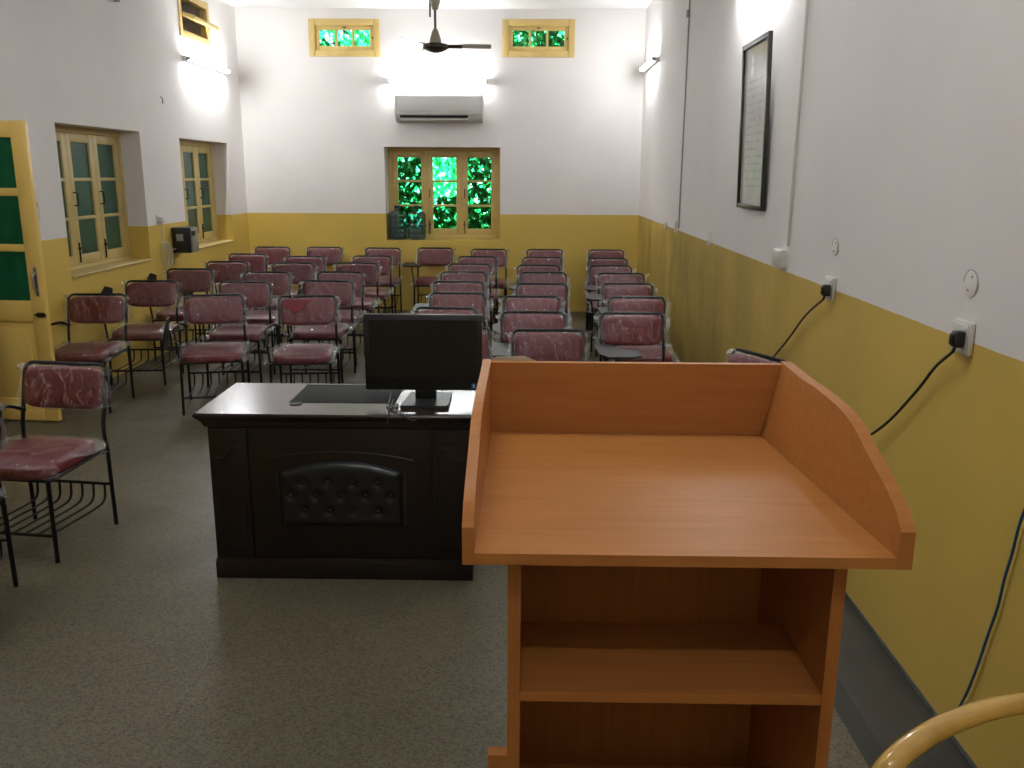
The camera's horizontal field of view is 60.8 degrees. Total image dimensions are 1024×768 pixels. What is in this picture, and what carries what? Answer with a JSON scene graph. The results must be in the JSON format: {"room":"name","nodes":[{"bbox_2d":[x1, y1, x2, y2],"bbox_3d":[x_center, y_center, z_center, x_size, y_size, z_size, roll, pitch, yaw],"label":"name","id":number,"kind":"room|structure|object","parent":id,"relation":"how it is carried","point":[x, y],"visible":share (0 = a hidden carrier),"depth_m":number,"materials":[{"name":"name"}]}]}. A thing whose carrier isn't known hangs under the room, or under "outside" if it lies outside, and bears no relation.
{"room":"lecture hall","nodes":[
{"label":"lecture hall","id":0,"kind":"room"},
{"bbox_2d":[0,0,253,379],"bbox_3d":[-3.712,-1.252,4.657,0.380,3.720,13.320,1,14,1],"label":"wall","id":1,"kind":"structure","parent":0,"point":[91,64],"depth_m":8.03,"materials":[{"name":"paint"}]},
{"bbox_2d":[0,120,61,420],"bbox_3d":[-3.556,-0.747,6.042,0.637,2.070,0.082,1,14,5],"label":"door","id":2,"kind":"structure","parent":1,"relation":"in","point":[25,322],"depth_m":6.05,"materials":[{"name":"yellow paint"}]},
{"bbox_2d":[35,189,40,219],"bbox_3d":[-3.485,-1.311,6.367,0.023,0.220,0.100,1,14,1],"label":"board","id":3,"kind":"object","parent":1,"relation":"attached to","point":[36,192],"visible":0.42,"depth_m":6.39,"materials":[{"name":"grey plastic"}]},
{"bbox_2d":[55,125,130,270],"bbox_3d":[-3.684,-1.593,7.516,0.098,1.188,1.498,1,14,1],"label":"window","id":4,"kind":"structure","parent":1,"relation":"in","point":[90,160],"depth_m":7.66,"materials":[{"name":"beige paint"}]},
{"bbox_2d":[71,258,152,277],"bbox_3d":[-3.571,-1.025,7.650,0.220,0.021,1.496,1,14,1],"label":"window sill","id":5,"kind":"structure","parent":1,"relation":"attached to","point":[131,261],"depth_m":7.60,"materials":[{"name":"beige paint"}]},
{"bbox_2d":[156,214,163,223],"bbox_3d":[-3.438,-1.616,8.535,0.049,0.090,0.090,1,14,1],"label":"wall socket","id":6,"kind":"object","parent":1,"relation":"attached to","point":[159,218],"visible":1,"depth_m":8.52,"materials":[{"name":"grey plastic"}]},
{"bbox_2d":[161,222,175,265],"bbox_3d":[-3.404,-1.403,8.668,0.070,0.436,0.392,1,14,1],"label":"cable","id":7,"kind":"object","parent":6,"relation":"hanging from","point":[164,243],"visible":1,"depth_m":8.60,"materials":[{"name":"beige plastic"}]},
{"bbox_2d":[171,226,198,252],"bbox_3d":[-3.355,-1.483,8.957,0.208,0.255,0.199,1,14,1],"label":"box","id":8,"kind":"object","parent":1,"relation":"attached to","point":[184,239],"visible":1,"depth_m":8.87,"materials":[{"name":"black plastic"}]},
{"bbox_2d":[177,0,218,47],"bbox_3d":[-3.435,-3.939,9.407,0.296,0.468,0.898,1,14,1],"label":"window","id":9,"kind":"structure","parent":1,"relation":"in","point":[205,39],"depth_m":9.50,"materials":[{"name":"yellow paint"}]},
{"bbox_2d":[179,140,217,243],"bbox_3d":[-3.645,-2.153,9.890,0.098,1.168,1.478,1,14,1],"label":"window","id":10,"kind":"structure","parent":1,"relation":"in","point":[196,157],"depth_m":10.15,"materials":[{"name":"beige paint"}]},
{"bbox_2d":[182,56,230,73],"bbox_3d":[-3.386,-3.550,9.716,0.084,0.044,1.300,1,14,1],"label":"lamp","id":11,"kind":"object","parent":1,"relation":"attached to","point":[185,58],"visible":1,"depth_m":9.60,"materials":[{"name":"white plastic"}]},
{"bbox_2d":[199,240,234,249],"bbox_3d":[-3.532,-1.595,10.023,0.220,0.021,1.476,1,14,1],"label":"window sill","id":12,"kind":"structure","parent":1,"relation":"attached to","point":[215,242],"depth_m":10.15,"materials":[{"name":"beige paint"}]},
{"bbox_2d":[221,0,651,8],"bbox_3d":[-2.086,-3.155,4.224,7.850,0.200,14.020,1,14,1],"label":"ceiling","id":13,"kind":"structure","parent":0,"point":[452,4],"depth_m":10.39,"materials":[{"name":"paint"}]},
{"bbox_3d":[-0.931,-3.894,8.394,5.025,0.294,0.390,1,14,1],"label":"trim","id":14,"kind":"structure","parent":13,"relation":"attached to","visible":0},
{"bbox_2d":[399,0,490,52],"bbox_3d":[-0.647,-3.477,8.417,0.893,0.525,0.991,1,14,1],"label":"ceiling fan","id":15,"kind":"object","parent":14,"relation":"hanging from","point":[435,45],"visible":1,"depth_m":8.43,"materials":[{"name":"brown metal"}]},
{"bbox_2d":[234,8,646,310],"bbox_3d":[-0.890,-2.826,11.278,5.045,3.720,0.380,1,14,1],"label":"wall","id":16,"kind":"structure","parent":0,"point":[318,133],"depth_m":10.99,"materials":[{"name":"paint"}]},
{"bbox_2d":[308,19,379,56],"bbox_3d":[-2.067,-4.277,10.783,0.878,0.438,0.082,1,14,1],"label":"window","id":17,"kind":"structure","parent":16,"relation":"in","point":[369,45],"depth_m":10.77,"materials":[{"name":"yellow paint"}]},
{"bbox_2d":[387,79,487,82],"bbox_3d":[-0.926,-3.759,10.815,1.260,0.044,0.084,1,14,1],"label":"lamp","id":18,"kind":"object","parent":16,"relation":"attached to","point":[388,80],"visible":1,"depth_m":10.79,"materials":[{"name":"white plastic"}]},
{"bbox_2d":[395,93,482,122],"bbox_3d":[-0.902,-3.428,10.828,1.080,0.330,0.212,1,14,1],"label":"air conditioner","id":19,"kind":"object","parent":16,"relation":"attached to","point":[409,107],"visible":1,"depth_m":10.73,"materials":[{"name":"grey plastic"}]},
{"bbox_2d":[400,115,467,117],"bbox_3d":[-0.964,-3.312,10.778,0.840,0.036,0.042,1,14,1],"label":"outlet","id":20,"kind":"object","parent":19,"relation":"attached to","point":[401,116],"depth_m":10.76,"materials":[{"name":"black plastic"}]},
{"bbox_2d":[388,147,499,238],"bbox_3d":[-0.884,-2.499,11.460,1.470,1.168,0.098,1,14,1],"label":"window","id":21,"kind":"structure","parent":16,"relation":"in","point":[458,161],"depth_m":11.46,"materials":[{"name":"yellow paint"}]},
{"bbox_2d":[502,19,574,57],"bbox_3d":[0.328,-4.255,10.749,0.888,0.438,0.082,1,14,1],"label":"window","id":22,"kind":"structure","parent":16,"relation":"in","point":[563,45],"depth_m":10.74,"materials":[{"name":"yellow paint"}]},
{"bbox_2d":[0,309,971,767],"bbox_3d":[-2.107,0.657,5.140,7.850,0.200,14.020,1,14,1],"label":"floor","id":23,"kind":"structure","parent":0,"point":[129,650],"depth_m":3.32,"materials":[{"name":"stone"}]},
{"bbox_2d":[0,404,18,586],"bbox_3d":[-2.417,0.514,3.502,0.626,0.839,0.559,1,14,1],"label":"chair","id":24,"kind":"object","parent":23,"relation":"on","point":[8,539],"visible":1,"depth_m":3.72,"materials":[{"name":"black metal"}]},
{"bbox_2d":[0,360,118,562],"bbox_3d":[-2.274,0.350,4.212,0.564,0.828,0.558,2,14,8],"label":"chair","id":25,"kind":"object","parent":23,"relation":"on","point":[31,460],"visible":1,"depth_m":4.32,"materials":[{"name":"red leather"}]},
{"bbox_2d":[51,293,134,412],"bbox_3d":[-3.276,-0.252,6.674,0.626,0.839,0.559,0,14,-3],"label":"chair","id":26,"kind":"object","parent":23,"relation":"on","point":[87,307],"visible":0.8,"depth_m":6.79,"materials":[{"name":"red leather"}]},
{"bbox_2d":[101,280,183,385],"bbox_3d":[-3.167,-0.453,7.531,0.549,0.830,0.576,0,14,-3],"label":"chair","id":27,"kind":"object","parent":23,"relation":"on","point":[138,294],"visible":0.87,"depth_m":7.65,"materials":[{"name":"red leather"}]},
{"bbox_2d":[147,268,217,360],"bbox_3d":[-3.192,-0.687,8.508,0.549,0.830,0.576,0,14,-2],"label":"chair","id":28,"kind":"object","parent":23,"relation":"on","point":[188,279],"visible":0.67,"depth_m":8.63,"materials":[{"name":"red leather"}]},
{"bbox_2d":[162,293,250,415],"bbox_3d":[-2.314,-0.246,6.670,0.626,0.839,0.559,-3,14,-13],"label":"chair","id":29,"kind":"object","parent":23,"relation":"on","point":[205,308],"visible":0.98,"depth_m":6.77,"materials":[{"name":"red leather"}]},
{"bbox_2d":[183,261,250,343],"bbox_3d":[-3.104,-0.868,9.245,0.626,0.839,0.559,0,14,-1],"label":"chair","id":30,"kind":"object","parent":23,"relation":"on","point":[223,270],"visible":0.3,"depth_m":9.37,"materials":[{"name":"red leather"}]},
{"bbox_2d":[202,281,275,386],"bbox_3d":[-2.338,-0.440,7.501,0.564,0.828,0.558,0,14,-2],"label":"chair","id":31,"kind":"object","parent":23,"relation":"on","point":[255,295],"visible":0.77,"depth_m":7.62,"materials":[{"name":"red leather"}]},
{"bbox_2d":[214,253,266,326],"bbox_3d":[-3.167,-1.087,10.155,0.626,0.839,0.559,1,14,1],"label":"chair","id":32,"kind":"object","parent":23,"relation":"on","point":[256,262],"visible":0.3,"depth_m":10.28,"materials":[{"name":"red leather"}]},
{"bbox_2d":[229,271,292,366],"bbox_3d":[-2.391,-0.611,8.212,0.584,0.828,0.722,1,14,1],"label":"chair","id":33,"kind":"object","parent":23,"relation":"on","point":[280,284],"visible":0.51,"depth_m":8.41,"materials":[{"name":"red leather"}]},
{"bbox_2d":[246,246,291,310],"bbox_3d":[-3.148,-1.327,11.154,0.626,0.839,0.559,1,14,1],"label":"chair","id":34,"kind":"object","parent":23,"relation":"on","point":[274,254],"visible":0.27,"depth_m":11.28,"materials":[{"name":"red leather"}]},
{"bbox_2d":[262,262,316,347],"bbox_3d":[-2.338,-0.818,9.075,0.584,0.828,0.722,0,14,-1],"label":"chair","id":35,"kind":"object","parent":23,"relation":"on","point":[300,272],"visible":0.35,"depth_m":9.27,"materials":[{"name":"red leather"}]},
{"bbox_2d":[275,256,324,323],"bbox_3d":[-2.430,-1.000,9.833,0.652,0.828,0.666,1,14,1],"label":"chair","id":36,"kind":"object","parent":23,"relation":"on","point":[319,267],"visible":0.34,"depth_m":10.01,"materials":[{"name":"red leather"}]},
{"bbox_2d":[264,295,340,383],"bbox_3d":[-1.576,-0.231,6.647,0.538,0.828,0.557,-1,14,-5],"label":"chair","id":37,"kind":"object","parent":23,"relation":"on","point":[296,309],"visible":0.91,"depth_m":6.76,"materials":[{"name":"red leather"}]},
{"bbox_2d":[299,246,341,288],"bbox_3d":[-2.485,-1.308,11.115,0.652,0.828,0.666,1,14,1],"label":"chair","id":38,"kind":"object","parent":23,"relation":"on","point":[331,255],"visible":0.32,"depth_m":11.29,"materials":[{"name":"red leather"}]},
{"bbox_2d":[286,280,355,383],"bbox_3d":[-1.651,-0.461,7.606,0.564,0.828,0.558,1,14,3],"label":"chair","id":39,"kind":"object","parent":23,"relation":"on","point":[340,290],"visible":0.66,"depth_m":7.72,"materials":[{"name":"red leather"}]},
{"bbox_2d":[297,271,364,365],"bbox_3d":[-1.712,-0.638,8.320,0.626,0.839,0.559,1,14,1],"label":"chair","id":40,"kind":"object","parent":23,"relation":"on","point":[344,316],"visible":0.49,"depth_m":8.44,"materials":[{"name":"red leather"}]},
{"bbox_2d":[192,383,475,580],"bbox_3d":[-0.736,0.435,4.021,1.216,0.769,0.564,1,14,1],"label":"desk","id":41,"kind":"object","parent":23,"relation":"on","point":[310,481],"visible":0.94,"depth_m":3.78,"materials":[{"name":"brown wood"}]},
{"bbox_2d":[386,393,415,425],"bbox_3d":[-0.530,0.109,3.809,0.114,0.058,0.419,-5,15,-21],"label":"cable tangle","id":42,"kind":"object","parent":41,"relation":"on","point":[392,405],"visible":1,"depth_m":3.74,"materials":[{"name":"black plastic"}]},
{"bbox_2d":[363,313,481,408],"bbox_3d":[-0.388,-0.113,3.834,0.516,0.392,0.245,1,14,1],"label":"monitor","id":43,"kind":"object","parent":41,"relation":"on","point":[425,354],"visible":0.95,"depth_m":3.81,"materials":[{"name":"black plastic"}]},
{"bbox_2d":[329,262,379,343],"bbox_3d":[-1.673,-0.823,9.111,0.584,0.828,0.722,1,14,1],"label":"chair","id":44,"kind":"object","parent":23,"relation":"on","point":[370,272],"visible":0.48,"depth_m":9.31,"materials":[{"name":"red leather"}]},
{"bbox_2d":[353,255,392,322],"bbox_3d":[-1.676,-1.022,9.939,0.652,0.828,0.666,1,14,1],"label":"chair","id":45,"kind":"object","parent":23,"relation":"on","point":[385,265],"visible":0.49,"depth_m":10.11,"materials":[{"name":"red leather"}]},
{"bbox_2d":[354,247,401,316],"bbox_3d":[-1.709,-1.305,11.094,0.626,0.839,0.559,1,14,1],"label":"chair","id":46,"kind":"object","parent":23,"relation":"on","point":[390,251],"visible":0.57,"depth_m":11.22,"materials":[{"name":"red leather"}]},
{"bbox_2d":[401,247,452,305],"bbox_3d":[-1.046,-1.294,11.087,0.652,0.828,0.666,1,14,1],"label":"chair","id":47,"kind":"object","parent":23,"relation":"on","point":[435,256],"visible":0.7,"depth_m":11.26,"materials":[{"name":"red leather"}]},
{"bbox_2d":[413,306,480,313],"bbox_3d":[-0.511,-0.070,6.003,0.584,0.828,0.722,1,14,5],"label":"chair","id":48,"kind":"object","parent":23,"relation":"on","point":[436,310],"visible":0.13,"depth_m":6.21,"materials":[{"name":"red leather"}]},
{"bbox_2d":[412,281,484,331],"bbox_3d":[-0.515,-0.442,7.553,0.652,0.828,0.666,0,14,-1],"label":"chair","id":49,"kind":"object","parent":23,"relation":"on","point":[447,286],"visible":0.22,"depth_m":7.73,"materials":[{"name":"red leather"}]},
{"bbox_2d":[426,292,486,333],"bbox_3d":[-0.487,-0.265,6.814,0.652,0.828,0.666,1,14,1],"label":"chair","id":50,"kind":"object","parent":23,"relation":"on","point":[457,299],"visible":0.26,"depth_m":6.99,"materials":[{"name":"red leather"}]},
{"bbox_2d":[427,271,487,336],"bbox_3d":[-0.490,-0.623,8.306,0.584,0.828,0.722,1,14,1],"label":"chair","id":51,"kind":"object","parent":23,"relation":"on","point":[454,275],"visible":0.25,"depth_m":8.51,"materials":[{"name":"red leather"}]},
{"bbox_2d":[439,263,491,345],"bbox_3d":[-0.465,-0.807,9.072,0.584,0.828,0.722,1,14,1],"label":"chair","id":52,"kind":"object","parent":23,"relation":"on","point":[459,266],"visible":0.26,"depth_m":9.28,"materials":[{"name":"red leather"}]},
{"bbox_2d":[442,256,497,334],"bbox_3d":[-0.449,-1.011,9.924,0.652,0.828,0.666,1,14,1],"label":"chair","id":53,"kind":"object","parent":23,"relation":"on","point":[466,259],"visible":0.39,"depth_m":10.10,"materials":[{"name":"red leather"}]},
{"bbox_2d":[482,327,491,361],"bbox_3d":[-0.406,0.120,5.213,0.652,0.828,0.666,1,14,1],"label":"chair","id":54,"kind":"object","parent":23,"relation":"on","point":[486,353],"visible":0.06,"depth_m":5.40,"materials":[{"name":"red leather"}]},
{"bbox_2d":[471,249,506,309],"bbox_3d":[-0.345,-1.254,10.936,0.652,0.828,0.666,1,14,1],"label":"chair","id":55,"kind":"object","parent":23,"relation":"on","point":[501,256],"visible":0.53,"depth_m":11.11,"materials":[{"name":"red leather"}]},
{"bbox_2d":[493,295,560,347],"bbox_3d":[0.150,-0.216,6.625,0.584,0.828,0.722,0,14,-1],"label":"chair","id":56,"kind":"object","parent":23,"relation":"on","point":[519,302],"visible":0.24,"depth_m":6.83,"materials":[{"name":"red leather"}]},
{"bbox_2d":[488,311,570,357],"bbox_3d":[0.131,-0.028,5.841,0.584,0.828,0.722,1,14,1],"label":"chair","id":57,"kind":"object","parent":23,"relation":"on","point":[517,319],"visible":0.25,"depth_m":6.04,"materials":[{"name":"red leather"}]},
{"bbox_2d":[498,283,567,332],"bbox_3d":[0.212,-0.410,7.437,0.652,0.828,0.666,1,14,1],"label":"chair","id":58,"kind":"object","parent":23,"relation":"on","point":[531,288],"visible":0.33,"depth_m":7.62,"materials":[{"name":"red leather"}]},
{"bbox_2d":[509,264,559,292],"bbox_3d":[0.263,-0.782,8.987,0.584,0.828,0.722,1,14,1],"label":"chair","id":59,"kind":"object","parent":23,"relation":"on","point":[530,267],"visible":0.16,"depth_m":9.19,"materials":[{"name":"red leather"}]},
{"bbox_2d":[512,272,566,319],"bbox_3d":[0.291,-0.617,8.301,0.584,0.828,0.722,1,14,1],"label":"chair","id":60,"kind":"object","parent":23,"relation":"on","point":[530,277],"visible":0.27,"depth_m":8.50,"materials":[{"name":"red leather"}]},
{"bbox_2d":[521,256,562,310],"bbox_3d":[0.346,-1.015,9.954,0.549,0.830,0.576,1,14,1],"label":"chair","id":61,"kind":"object","parent":23,"relation":"on","point":[533,259],"visible":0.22,"depth_m":10.09,"materials":[{"name":"red leather"}]},
{"bbox_2d":[524,249,562,270],"bbox_3d":[0.402,-1.248,10.930,0.584,0.828,0.722,1,14,1],"label":"chair","id":62,"kind":"object","parent":23,"relation":"on","point":[551,252],"visible":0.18,"depth_m":11.13,"materials":[{"name":"red leather"}]},
{"bbox_2d":[508,328,585,360],"bbox_3d":[0.175,0.136,5.161,0.652,0.828,0.666,1,14,1],"label":"chair","id":63,"kind":"object","parent":23,"relation":"on","point":[536,344],"visible":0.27,"depth_m":5.34,"materials":[{"name":"red leather"}]},
{"bbox_2d":[587,249,623,319],"bbox_3d":[1.197,-1.255,10.975,0.549,0.830,0.576,1,14,1],"label":"chair","id":64,"kind":"object","parent":23,"relation":"on","point":[600,253],"visible":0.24,"depth_m":11.11,"materials":[{"name":"red leather"}]},
{"bbox_2d":[586,257,627,336],"bbox_3d":[1.095,-0.989,9.864,0.549,0.830,0.576,1,14,1],"label":"chair","id":65,"kind":"object","parent":23,"relation":"on","point":[600,261],"visible":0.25,"depth_m":10.00,"materials":[{"name":"red leather"}]},
{"bbox_2d":[584,265,632,351],"bbox_3d":[1.023,-0.773,8.966,0.584,0.828,0.722,1,14,1],"label":"chair","id":66,"kind":"object","parent":23,"relation":"on","point":[598,269],"visible":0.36,"depth_m":9.17,"materials":[{"name":"red leather"}]},
{"bbox_2d":[585,272,644,356],"bbox_3d":[1.013,-0.609,8.281,0.652,0.828,0.666,1,14,1],"label":"chair","id":67,"kind":"object","parent":23,"relation":"on","point":[615,277],"visible":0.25,"depth_m":8.46,"materials":[{"name":"red leather"}]},
{"bbox_2d":[594,312,664,361],"bbox_3d":[0.833,-0.019,5.820,0.584,0.828,0.722,0,14,-2],"label":"chair","id":68,"kind":"object","parent":23,"relation":"on","point":[621,328],"visible":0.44,"depth_m":6.02,"materials":[{"name":"red leather"}]},
{"bbox_2d":[597,282,661,361],"bbox_3d":[1.017,-0.414,7.469,0.584,0.828,0.722,0,14,-1],"label":"chair","id":69,"kind":"object","parent":23,"relation":"on","point":[615,289],"visible":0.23,"depth_m":7.67,"materials":[{"name":"red leather"}]},
{"bbox_2d":[605,296,672,361],"bbox_3d":[0.974,-0.207,6.607,0.584,0.828,0.722,0,14,-1],"label":"chair","id":70,"kind":"object","parent":23,"relation":"on","point":[653,353],"visible":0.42,"depth_m":6.80,"materials":[{"name":"red leather"}]},
{"bbox_2d":[462,359,915,767],"bbox_3d":[0.330,0.643,2.128,0.839,1.259,0.825,1,14,1],"label":"lectern","id":71,"kind":"object","parent":23,"relation":"on","point":[678,542],"visible":1,"depth_m":2.03,"materials":[{"name":"orange wood"}]},
{"bbox_2d":[520,764,768,767],"bbox_3d":[0.326,0.994,2.030,0.620,0.023,0.291,1,14,1],"label":"shelf","id":72,"kind":"object","parent":71,"relation":"attached to","point":[521,765],"depth_m":2.16,"materials":[{"name":"orange wood"}]},
{"bbox_2d":[520,621,820,704],"bbox_3d":[0.328,0.614,1.939,0.620,0.023,0.291,1,14,1],"label":"shelf","id":73,"kind":"object","parent":71,"relation":"attached to","point":[761,664],"depth_m":1.90,"materials":[{"name":"orange wood"}]},
{"bbox_2d":[728,348,785,362],"bbox_3d":[1.091,0.268,4.633,0.558,0.828,0.564,-6,15,-25],"label":"chair","id":74,"kind":"object","parent":23,"relation":"on","point":[738,357],"visible":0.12,"depth_m":4.70,"materials":[{"name":"red leather"}]},
{"bbox_2d":[871,692,1023,767],"bbox_3d":[0.779,1.015,1.184,0.585,0.982,0.692,1,14,1],"label":"cane chair","id":75,"kind":"object","parent":23,"relation":"on","point":[914,743],"visible":1,"depth_m":1.27,"materials":[{"name":"beige wood"}]},
{"bbox_2d":[491,356,535,360],"bbox_3d":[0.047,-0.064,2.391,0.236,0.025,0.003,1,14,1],"label":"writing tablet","id":76,"kind":"object","parent":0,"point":[504,358],"visible":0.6,"depth_m":2.39,"materials":[{"name":"brown wood"}]},
{"bbox_2d":[636,0,1023,767],"bbox_3d":[1.598,-1.204,4.580,0.250,3.720,13.322,1,14,1],"label":"wall","id":77,"kind":"structure","parent":0,"point":[910,148],"depth_m":3.27,"materials":[{"name":"paint"}]},
{"bbox_2d":[640,57,658,71],"bbox_3d":[1.569,-3.662,9.998,0.084,0.044,1.050,1,14,1],"label":"lamp","id":78,"kind":"object","parent":77,"relation":"attached to","point":[653,60],"visible":1,"depth_m":9.88,"materials":[{"name":"white plastic"}]},
{"bbox_2d":[674,221,676,232],"bbox_3d":[1.545,-1.484,8.242,0.018,0.100,0.100,1,14,1],"label":"wall plate","id":79,"kind":"object","parent":77,"relation":"attached to","point":[675,222],"visible":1,"depth_m":8.21,"materials":[{"name":"grey plastic"}]},
{"bbox_2d":[678,0,690,227],"bbox_3d":[1.542,-2.621,7.793,0.029,2.426,0.056,1,14,1],"label":"conduit","id":80,"kind":"object","parent":77,"relation":"attached to","point":[688,10],"visible":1,"depth_m":7.82,"materials":[{"name":"grey plastic"}]},
{"bbox_2d":[706,232,710,245],"bbox_3d":[1.508,-1.114,6.700,0.018,0.100,0.100,1,14,1],"label":"wall plate","id":81,"kind":"object","parent":77,"relation":"attached to","point":[708,239],"visible":1,"depth_m":6.67,"materials":[{"name":"grey plastic"}]},
{"bbox_2d":[736,30,772,210],"bbox_3d":[1.457,-1.559,5.265,0.026,0.985,0.632,-1,13,2],"label":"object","id":82,"kind":"object","parent":77,"relation":"attached to","point":[757,54],"visible":1,"depth_m":5.24,"materials":[{"name":"black"}]},
{"bbox_2d":[772,248,786,267],"bbox_3d":[1.450,-0.684,4.732,0.039,0.096,0.150,1,14,1],"label":"junction box","id":83,"kind":"object","parent":77,"relation":"attached to","point":[779,256],"visible":1,"depth_m":4.67,"materials":[{"name":"grey plastic"}]},
{"bbox_2d":[787,0,808,245],"bbox_3d":[1.467,-1.853,4.345,0.013,2.309,0.018,1,14,1],"label":"conduit","id":84,"kind":"object","parent":77,"relation":"attached to","point":[807,1],"visible":1,"depth_m":4.46,"materials":[{"name":"grey plastic"}]},
{"bbox_2d":[769,284,830,360],"bbox_3d":[1.415,-0.253,4.450,0.044,0.627,1.004,1,14,1],"label":"plug","id":85,"kind":"object","parent":77,"relation":"attached to","point":[825,290],"visible":0.91,"depth_m":4.03,"materials":[{"name":"black plastic"}]},
{"bbox_2d":[824,275,835,300],"bbox_3d":[1.437,-0.435,3.954,0.027,0.104,0.112,1,14,1],"label":"wall socket","id":86,"kind":"object","parent":77,"relation":"attached to","point":[829,280],"visible":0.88,"depth_m":3.91,"materials":[{"name":"grey plastic"}]},
{"bbox_2d":[832,238,838,255],"bbox_3d":[1.447,-0.615,3.908,0.008,0.078,0.080,1,14,1],"label":"round cover","id":87,"kind":"object","parent":77,"relation":"attached to","point":[835,244],"visible":1,"depth_m":3.90,"materials":[{"name":"paint"}]},
{"bbox_2d":[845,593,977,767],"bbox_3d":[1.461,0.594,5.014,0.004,0.017,13.300,1,14,1],"label":"baseboard","id":88,"kind":"structure","parent":77,"relation":"attached to","point":[964,753],"depth_m":3.12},
{"bbox_2d":[950,318,975,355],"bbox_3d":[1.407,-0.147,2.731,0.027,0.104,0.112,1,14,1],"label":"wall socket","id":89,"kind":"object","parent":77,"relation":"attached to","point":[968,327],"visible":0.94,"depth_m":2.69,"materials":[{"name":"grey plastic"}]},
{"bbox_2d":[870,330,965,435],"bbox_3d":[1.383,0.079,3.196,0.040,0.707,0.896,1,14,1],"label":"plug","id":90,"kind":"object","parent":89,"relation":"attached to","point":[957,337],"visible":0.84,"depth_m":2.80,"materials":[{"name":"black plastic"}]},
{"bbox_2d":[963,269,978,296],"bbox_3d":[1.418,-0.312,2.697,0.008,0.086,0.088,1,14,1],"label":"round cover","id":91,"kind":"object","parent":77,"relation":"attached to","point":[971,280],"visible":1,"depth_m":2.69,"materials":[{"name":"paint"}]},
{"bbox_2d":[958,508,1023,706],"bbox_3d":[1.397,0.731,2.593,0.008,1.120,0.343,1,14,1],"label":"cable","id":92,"kind":"object","parent":77,"relation":"hanging from","point":[1022,513],"visible":0.76,"depth_m":2.51,"materials":[{"name":"black plastic"}]},
{"label":"outside","id":93,"kind":"structure","parent":0,"visible":0},
{"bbox_3d":[-0.594,-3.988,25.805,26.000,0.200,27.980,1,14,1],"label":"ground","id":94,"kind":"structure","parent":93,"visible":0},
{"bbox_2d":[324,31,555,228],"bbox_3d":[-1.224,-4.006,13.652,8.311,5.727,2.188,1,14,1],"label":"foliage","id":95,"kind":"object","parent":94,"relation":"on","point":[520,35],"visible":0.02,"depth_m":13.42,"materials":[{"name":"green plant"}]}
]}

